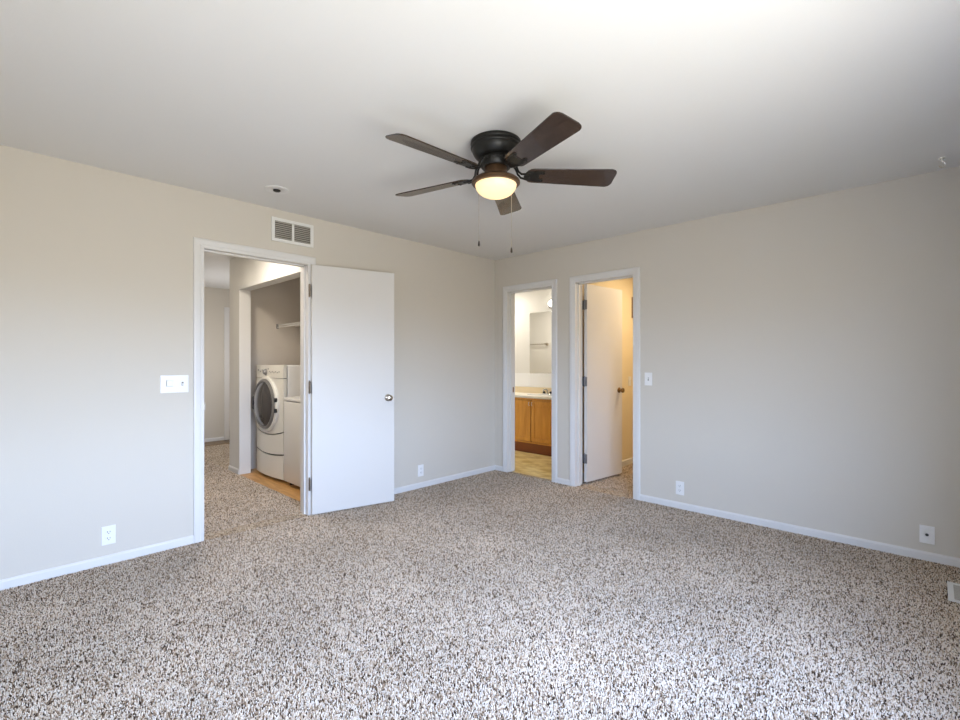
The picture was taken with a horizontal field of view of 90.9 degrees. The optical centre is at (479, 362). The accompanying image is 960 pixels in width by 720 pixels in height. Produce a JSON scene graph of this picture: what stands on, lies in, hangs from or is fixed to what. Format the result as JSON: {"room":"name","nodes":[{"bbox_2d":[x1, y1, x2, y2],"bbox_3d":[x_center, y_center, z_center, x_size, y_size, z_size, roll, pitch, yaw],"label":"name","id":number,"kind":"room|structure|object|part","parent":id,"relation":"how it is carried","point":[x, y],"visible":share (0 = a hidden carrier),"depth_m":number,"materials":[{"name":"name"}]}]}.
{"room":"empty bedroom","nodes":[
{"label":"empty bedroom","id":0,"kind":"room"},
{"bbox_2d":[204,287,229,440],"bbox_3d":[-4.495,0.048,7.324,0.110,2.490,2.650,0,0,44],"label":"wall","id":1,"kind":"structure","parent":0,"point":[215,299],"depth_m":7.52,"materials":[{"name":"beige paint"}]},
{"bbox_2d":[204,437,223,441],"bbox_3d":[-4.748,1.216,6.971,0.013,0.055,1.790,0,0,44],"label":"baseboard","id":2,"kind":"structure","parent":1,"relation":"attached to","point":[216,438],"depth_m":7.50,"materials":[{"name":"white wood"}]},
{"bbox_2d":[224,307,229,439],"bbox_3d":[-3.863,0.171,7.891,0.017,2.145,0.757,0,0,44],"label":"door frame","id":3,"kind":"structure","parent":1,"relation":"attached to","point":[226,309],"depth_m":7.63,"materials":[{"name":"white wood"}]},
{"bbox_2d":[229,312,229,438],"bbox_3d":[-3.862,0.200,7.895,0.012,2.063,0.620,0,0,44],"label":"door","id":4,"kind":"structure","parent":1,"relation":"in","point":[229,312],"depth_m":7.67,"materials":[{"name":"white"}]},
{"bbox_2d":[0,145,494,589],"bbox_3d":[-1.472,0.048,3.878,0.115,2.490,4.635,0,0,44],"label":"wall","id":5,"kind":"structure","parent":0,"point":[96,264],"depth_m":3.02,"materials":[{"name":"beige paint"}]},
{"bbox_2d":[0,535,193,589],"bbox_3d":[-2.464,1.216,2.752,0.013,0.055,1.406,0,0,44],"label":"baseboard","id":6,"kind":"structure","parent":5,"relation":"attached to","point":[66,569],"depth_m":2.86,"materials":[{"name":"white wood"}]},
{"bbox_2d":[101,525,115,545],"bbox_3d":[-2.300,1.066,2.926,0.008,0.115,0.070,0,0,44],"label":"wall outlet","id":7,"kind":"object","parent":5,"relation":"attached to","point":[108,533],"visible":1,"depth_m":2.92,"materials":[{"name":"white plastic"}]},
{"bbox_2d":[160,375,188,392],"bbox_3d":[-2.050,0.141,3.175,0.024,0.118,0.164,0,0,44],"label":"light switch","id":8,"kind":"object","parent":5,"relation":"attached to","point":[168,383],"visible":1,"depth_m":3.18,"materials":[{"name":"white plastic"}]},
{"bbox_3d":[-2.069,0.135,3.152,0.019,0.044,0.040,0,0,44],"label":"dimmer knob","id":9,"kind":"part","parent":8,"relation":"part of","materials":[{"name":"white plastic"}]},
{"bbox_2d":[193,237,315,542],"bbox_3d":[-1.713,0.187,3.623,0.146,2.112,0.892,0,0,44],"label":"door frame","id":10,"kind":"structure","parent":5,"relation":"attached to","point":[200,245],"depth_m":3.33,"materials":[{"name":"white wood"}]},
{"bbox_2d":[271,216,313,247],"bbox_3d":[-1.490,-1.039,3.766,0.013,0.184,0.342,0,0,44],"label":"air vent","id":11,"kind":"object","parent":5,"relation":"in","point":[282,230],"visible":1,"depth_m":3.76,"materials":[{"name":"white metal"}]},
{"bbox_2d":[309,264,394,514],"bbox_3d":[-1.077,0.216,4.036,0.741,2.031,0.160,0,0,-33],"label":"door","id":12,"kind":"structure","parent":5,"relation":"in","point":[351,386],"depth_m":4.01,"materials":[{"name":"white wood"}]},
{"bbox_3d":[-0.800,0.306,4.159,0.062,0.062,0.062,0,0,-33],"label":"knob","id":13,"kind":"part","parent":12,"relation":"part of","materials":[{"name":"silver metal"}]},
{"bbox_2d":[418,464,423,476],"bbox_3d":[-0.590,1.071,4.708,0.008,0.115,0.070,0,0,44],"label":"wall outlet","id":14,"kind":"object","parent":5,"relation":"attached to","point":[420,467],"visible":1,"depth_m":4.71,"materials":[{"name":"white plastic"}]},
{"bbox_2d":[394,465,494,493],"bbox_3d":[-0.590,1.216,4.704,0.013,0.055,2.222,0,0,44],"label":"baseboard","id":15,"kind":"structure","parent":5,"relation":"attached to","point":[406,488],"depth_m":4.89,"materials":[{"name":"white wood"}]},
{"bbox_2d":[230,257,298,474],"bbox_3d":[-1.653,0.048,5.289,2.102,2.490,1.450,0,0,44],"label":"wall","id":16,"kind":"structure","parent":0,"point":[243,271],"depth_m":5.34,"materials":[{"name":"white paint"}]},
{"bbox_2d":[228,465,238,473],"bbox_3d":[-2.804,1.216,5.380,0.317,0.055,0.013,0,0,44],"label":"baseboard","id":17,"kind":"structure","parent":16,"relation":"attached to","point":[230,468],"depth_m":5.37,"materials":[{"name":"white wood"}]},
{"bbox_2d":[239,267,299,474],"bbox_3d":[-2.093,0.192,4.779,1.550,2.102,0.125,0,0,44],"label":"trim","id":18,"kind":"structure","parent":16,"relation":"attached to","point":[245,290],"depth_m":5.29,"materials":[{"name":"white wood"}]},
{"bbox_2d":[251,277,299,468],"bbox_3d":[-2.461,0.048,5.795,0.008,2.490,0.840,0,0,44],"label":"wall","id":19,"kind":"structure","parent":0,"point":[279,303],"depth_m":5.74,"materials":[{"name":"beige paint"}]},
{"bbox_2d":[0,0,959,288],"bbox_3d":[-0.854,-1.247,4.821,9.070,0.100,7.020,0,0,44],"label":"ceiling","id":20,"kind":"structure","parent":0,"point":[699,109],"depth_m":2.14,"materials":[{"name":"white paint"}]},
{"bbox_2d":[264,185,288,193],"bbox_3d":[-1.402,-1.190,3.260,0.161,0.013,0.161,0,0,44],"label":"ceiling fitting","id":21,"kind":"object","parent":20,"relation":"attached to","point":[274,189],"visible":1,"depth_m":3.24,"materials":[{"name":"white plastic"}]},
{"bbox_2d":[385,112,616,252],"bbox_3d":[0.054,-0.908,2.535,1.281,0.578,1.237,0,0,44],"label":"ceiling fan","id":22,"kind":"object","parent":20,"relation":"hanging from","point":[496,152],"visible":1,"depth_m":2.46,"materials":[{"name":"brown wood"}]},
{"bbox_3d":[-0.214,-1.021,2.283,0.498,0.006,0.150,0,14,-42],"label":"fan blade","id":23,"kind":"part","parent":22,"relation":"part of","materials":[{"name":"brown wood"}]},
{"bbox_3d":[-0.267,-1.021,2.760,0.498,0.006,0.150,0,14,30],"label":"fan blade","id":24,"kind":"part","parent":22,"relation":"part of","materials":[{"name":"brown wood"}]},
{"bbox_3d":[-0.066,-1.052,2.636,0.184,0.091,0.086,0,14,30],"label":"blade arm","id":25,"kind":"part","parent":22,"relation":"part of","materials":[{"name":"brown metal"}]},
{"bbox_3d":[-0.034,-1.052,2.437,0.184,0.091,0.086,0,14,-42],"label":"blade arm","id":26,"kind":"part","parent":22,"relation":"part of","materials":[{"name":"brown metal"}]},
{"bbox_3d":[0.086,-0.985,2.558,0.262,0.044,0.262,0,0,44],"label":"lamp plate","id":27,"kind":"part","parent":22,"relation":"part of","materials":[{"name":"brown metal"}]},
{"bbox_3d":[0.086,-0.933,2.558,0.224,0.075,0.224,0,0,44],"label":"lamp shade","id":28,"kind":"part","parent":22,"relation":"part of","materials":[{"name":"beige glass"}]},
{"bbox_3d":[0.165,-1.021,2.957,0.150,0.006,0.498,-14,-3,11],"label":"fan blade","id":29,"kind":"part","parent":22,"relation":"part of","materials":[{"name":"brown wood"}]},
{"bbox_3d":[0.152,-0.835,2.629,0.004,0.377,0.078,0,0,42],"label":"pull chain","id":30,"kind":"part","parent":22,"relation":"part of","materials":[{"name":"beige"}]},
{"bbox_3d":[0.169,-1.052,2.409,0.086,0.091,0.184,16,-7,-26],"label":"blade arm","id":31,"kind":"part","parent":22,"relation":"part of","materials":[{"name":"brown metal"}]},
{"bbox_3d":[0.255,-1.052,2.580,0.184,0.091,0.086,0,-14,-5],"label":"blade arm","id":32,"kind":"part","parent":22,"relation":"part of","materials":[{"name":"brown metal"}]},
{"bbox_3d":[0.268,-1.021,2.194,0.150,0.006,0.498,16,-7,-26],"label":"fan blade","id":33,"kind":"part","parent":22,"relation":"part of","materials":[{"name":"brown wood"}]},
{"bbox_3d":[0.491,-1.021,2.592,0.498,0.006,0.150,0,-14,-5],"label":"fan blade","id":34,"kind":"part","parent":22,"relation":"part of","materials":[{"name":"brown wood"}]},
{"bbox_2d":[938,157,945,167],"bbox_3d":[2.697,-1.168,2.758,0.034,0.058,0.034,0,0,-41],"label":"ceiling hook","id":35,"kind":"object","parent":20,"relation":"attached to","point":[940,158],"visible":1,"depth_m":2.75,"materials":[{"name":"silver metal"}]},
{"bbox_2d":[2,440,959,719],"bbox_3d":[-0.809,1.295,4.846,8.640,0.097,6.720,0,0,44],"label":"floor","id":36,"kind":"structure","parent":0,"point":[219,455],"depth_m":5.43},
{"bbox_2d":[204,461,299,533],"bbox_3d":[-2.774,1.245,4.626,2.780,0.016,1.052,0,0,44],"label":"carpet","id":37,"kind":"object","parent":36,"relation":"on","point":[231,499],"visible":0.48,"depth_m":4.24,"materials":[{"name":"beige carpet"}]},
{"bbox_2d":[252,365,299,479],"bbox_3d":[-2.073,0.634,5.368,0.703,1.226,0.838,0,0,44],"label":"dryer","id":38,"kind":"object","parent":36,"relation":"on","point":[274,382],"visible":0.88,"depth_m":5.00,"materials":[{"name":"white metal"}]},
{"bbox_3d":[-2.361,0.443,5.097,0.482,0.482,0.049,0,0,44],"label":"door glass","id":39,"kind":"part","parent":38,"relation":"part of","materials":[{"name":"grey"}]},
{"bbox_3d":[-2.326,0.443,5.134,0.606,0.606,0.040,0,0,44],"label":"door","id":40,"kind":"part","parent":38,"relation":"part of","materials":[{"name":"beige metal"}]},
{"bbox_3d":[-2.290,0.848,5.142,0.703,0.246,0.065,0,0,44],"label":"panel","id":41,"kind":"part","parent":38,"relation":"part of","materials":[{"name":"beige metal"}]},
{"bbox_3d":[-2.290,1.087,5.142,0.703,0.252,0.065,0,0,44],"label":"drawer","id":42,"kind":"part","parent":38,"relation":"part of","materials":[{"name":"beige metal"}]},
{"bbox_3d":[-2.281,0.976,5.151,0.683,0.045,0.042,0,0,44],"label":"drawer pull","id":43,"kind":"part","parent":38,"relation":"part of","materials":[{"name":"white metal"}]},
{"bbox_3d":[-2.289,0.463,5.143,0.703,0.596,0.061,0,0,44],"label":"panel","id":44,"kind":"part","parent":38,"relation":"part of","materials":[{"name":"beige metal"}]},
{"bbox_3d":[-2.288,0.090,5.144,0.703,0.138,0.059,0,0,44],"label":"control panel","id":45,"kind":"part","parent":38,"relation":"part of","materials":[{"name":"beige plastic"}]},
{"bbox_2d":[284,396,299,486],"bbox_3d":[-1.528,0.738,4.863,0.680,1.019,0.702,0,0,44],"label":"washing machine","id":46,"kind":"object","parent":36,"relation":"on","point":[291,404],"visible":0.25,"depth_m":4.72,"materials":[{"name":"white metal"}]},
{"bbox_3d":[-1.528,0.368,4.863,0.680,0.036,0.702,0,0,44],"label":"panel","id":47,"kind":"part","parent":46,"relation":"part of","materials":[{"name":"white"}]},
{"bbox_2d":[204,472,632,540],"bbox_3d":[-0.436,1.248,4.464,3.671,0.010,1.354,0,0,-17],"label":"carpet","id":48,"kind":"object","parent":36,"relation":"on","point":[216,534],"visible":0.76,"depth_m":3.74,"materials":[{"name":"beige carpet"}]},
{"bbox_2d":[0,470,959,719],"bbox_3d":[0.079,1.245,2.470,4.052,0.016,4.501,0,0,44],"label":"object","id":49,"kind":"structure","parent":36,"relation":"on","point":[518,527],"depth_m":2.25,"materials":[{"name":"grey carpet"}]},
{"bbox_2d":[515,397,551,455],"bbox_3d":[0.901,0.868,6.663,2.150,0.759,0.526,0,0,44],"label":"vanity cabinet","id":50,"kind":"object","parent":36,"relation":"on","point":[533,417],"visible":0.3,"depth_m":6.49,"materials":[{"name":"brown wood"}]},
{"bbox_3d":[0.601,0.802,6.626,0.269,0.562,0.018,0,0,44],"label":"cabinet door","id":51,"kind":"part","parent":50,"relation":"part of","materials":[{"name":"brown wood"}]},
{"bbox_2d":[515,392,551,399],"bbox_3d":[0.905,0.468,6.668,2.190,0.041,0.513,0,0,44],"label":"countertop","id":52,"kind":"structure","parent":50,"relation":"on","point":[517,394],"depth_m":6.58,"materials":[{"name":"white laminate"}]},
{"bbox_2d":[527,394,551,395],"bbox_3d":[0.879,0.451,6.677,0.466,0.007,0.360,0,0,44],"label":"basin","id":53,"kind":"object","parent":52,"relation":"in","point":[527,394],"depth_m":6.72,"materials":[{"name":"white ceramic"}]},
{"bbox_2d":[542,388,551,393],"bbox_3d":[0.944,0.408,6.795,0.160,0.087,0.134,0,0,44],"label":"bathroom faucet","id":54,"kind":"object","parent":52,"relation":"on","point":[546,389],"visible":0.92,"depth_m":6.80,"materials":[{"name":"silver metal"}]},
{"bbox_3d":[0.855,0.802,6.383,0.398,0.562,0.018,0,0,44],"label":"cabinet door","id":55,"kind":"part","parent":50,"relation":"part of","materials":[{"name":"brown wood"}]},
{"bbox_2d":[582,463,632,493],"bbox_3d":[1.871,1.245,5.291,0.761,0.016,1.781,0,0,44],"label":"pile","id":56,"kind":"object","parent":36,"relation":"on","point":[622,482],"visible":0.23,"depth_m":4.92,"materials":[{"name":"beige carpet"}]},
{"bbox_2d":[947,581,959,603],"bbox_3d":[2.602,1.239,2.522,0.150,0.008,0.290,0,0,44],"label":"floor vent","id":57,"kind":"object","parent":36,"relation":"in","point":[953,588],"visible":1,"depth_m":2.55,"materials":[{"name":"white metal"}]},
{"bbox_2d":[515,289,551,387],"bbox_3d":[0.802,0.048,7.195,3.370,2.490,0.100,0,0,44],"label":"wall","id":58,"kind":"structure","parent":0,"point":[526,303],"depth_m":7.23,"materials":[{"name":"white paint"}]},
{"bbox_2d":[515,373,551,387],"bbox_3d":[1.082,0.258,6.852,2.190,0.205,0.009,0,0,44],"label":"tile","id":59,"kind":"structure","parent":58,"relation":"attached to","point":[521,379],"depth_m":7.11,"materials":[{"name":"white tile"}]},
{"bbox_2d":[515,386,551,393],"bbox_3d":[1.077,0.408,6.847,2.190,0.089,0.018,0,0,44],"label":"backsplash","id":60,"kind":"structure","parent":58,"relation":"attached to","point":[517,388],"depth_m":7.12,"materials":[{"name":"beige"}]},
{"bbox_2d":[530,311,551,372],"bbox_3d":[1.242,-0.303,6.699,1.347,0.908,0.006,0,0,44],"label":"vanity mirror","id":61,"kind":"object","parent":58,"relation":"attached to","point":[540,322],"visible":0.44,"depth_m":7.01,"materials":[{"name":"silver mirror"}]},
{"bbox_2d":[582,278,632,472],"bbox_3d":[1.646,0.048,5.702,0.115,2.490,2.085,0,0,44],"label":"wall","id":62,"kind":"structure","parent":0,"point":[626,285],"depth_m":5.75,"materials":[{"name":"beige paint"}]},
{"bbox_2d":[582,457,632,479],"bbox_3d":[1.664,1.208,5.629,0.013,0.070,1.965,0,0,44],"label":"baseboard","id":63,"kind":"structure","parent":62,"relation":"attached to","point":[625,462],"depth_m":5.74,"materials":[{"name":"white wood"}]},
{"bbox_2d":[495,166,959,564],"bbox_3d":[0.859,0.048,4.933,6.585,2.490,0.115,0,0,44],"label":"wall","id":64,"kind":"structure","parent":0,"point":[802,356],"depth_m":3.43,"materials":[{"name":"beige paint"}]},
{"bbox_2d":[495,465,502,470],"bbox_3d":[0.217,1.216,5.460,0.129,0.055,0.013,0,0,44],"label":"baseboard","id":65,"kind":"structure","parent":64,"relation":"attached to","point":[499,468],"depth_m":5.45,"materials":[{"name":"white"}]},
{"bbox_2d":[503,279,556,482],"bbox_3d":[0.574,0.185,5.203,0.742,2.116,0.146,0,0,44],"label":"door frame","id":66,"kind":"structure","parent":64,"relation":"attached to","point":[509,292],"depth_m":5.38,"materials":[{"name":"white wood"}]},
{"bbox_2d":[557,477,568,484],"bbox_3d":[0.855,1.216,4.848,0.155,0.055,0.013,0,0,44],"label":"baseboard","id":67,"kind":"structure","parent":64,"relation":"attached to","point":[559,480],"depth_m":4.85,"materials":[{"name":"white wood"}]},
{"bbox_2d":[582,284,624,481],"bbox_3d":[1.323,0.205,5.045,0.653,2.028,0.160,0,0,-40],"label":"door","id":68,"kind":"structure","parent":64,"relation":"in","point":[602,306],"depth_m":5.00,"materials":[{"name":"white wood"}]},
{"bbox_3d":[1.549,0.298,5.173,0.062,0.062,0.062,0,0,-40],"label":"knob","id":69,"kind":"part","parent":68,"relation":"part of","materials":[{"name":"gold metal"}]},
{"bbox_2d":[569,267,639,499],"bbox_3d":[1.222,0.185,4.581,0.746,2.116,0.146,0,0,44],"label":"door frame","id":70,"kind":"structure","parent":64,"relation":"attached to","point":[575,282],"depth_m":4.75,"materials":[{"name":"white wood"}]},
{"bbox_2d":[645,373,651,385],"bbox_3d":[1.503,0.143,4.223,0.070,0.115,0.018,0,0,44],"label":"light switch","id":71,"kind":"object","parent":64,"relation":"attached to","point":[648,376],"visible":1,"depth_m":4.22,"materials":[{"name":"white plastic"}]},
{"bbox_2d":[676,481,683,495],"bbox_3d":[1.707,1.068,4.034,0.070,0.115,0.008,0,0,44],"label":"wall outlet","id":72,"kind":"object","parent":64,"relation":"attached to","point":[679,485],"visible":1,"depth_m":4.03,"materials":[{"name":"white plastic"}]},
{"bbox_2d":[640,494,959,567],"bbox_3d":[2.278,1.216,3.482,2.298,0.055,0.013,0,0,44],"label":"baseboard","id":73,"kind":"structure","parent":64,"relation":"attached to","point":[898,550],"depth_m":3.37,"materials":[{"name":"white wood"}]},
{"bbox_2d":[919,525,934,544],"bbox_3d":[2.810,1.080,2.969,0.070,0.112,0.016,0,0,44],"label":"cable plate","id":74,"kind":"object","parent":64,"relation":"attached to","point":[926,533],"visible":1,"depth_m":2.97,"materials":[{"name":"white plastic"}]},
{"bbox_3d":[-1.420,0.048,5.447,1.985,2.490,0.100,0,0,44],"label":"wall","id":75,"kind":"structure","parent":0,"visible":0},
{"bbox_2d":[276,322,299,328],"bbox_3d":[-1.616,-0.318,5.247,1.970,0.316,0.462,0,0,44],"label":"wire shelf","id":76,"kind":"object","parent":75,"relation":"attached to","point":[295,324],"visible":0.25,"depth_m":5.59,"materials":[{"name":"white metal"}]}
]}

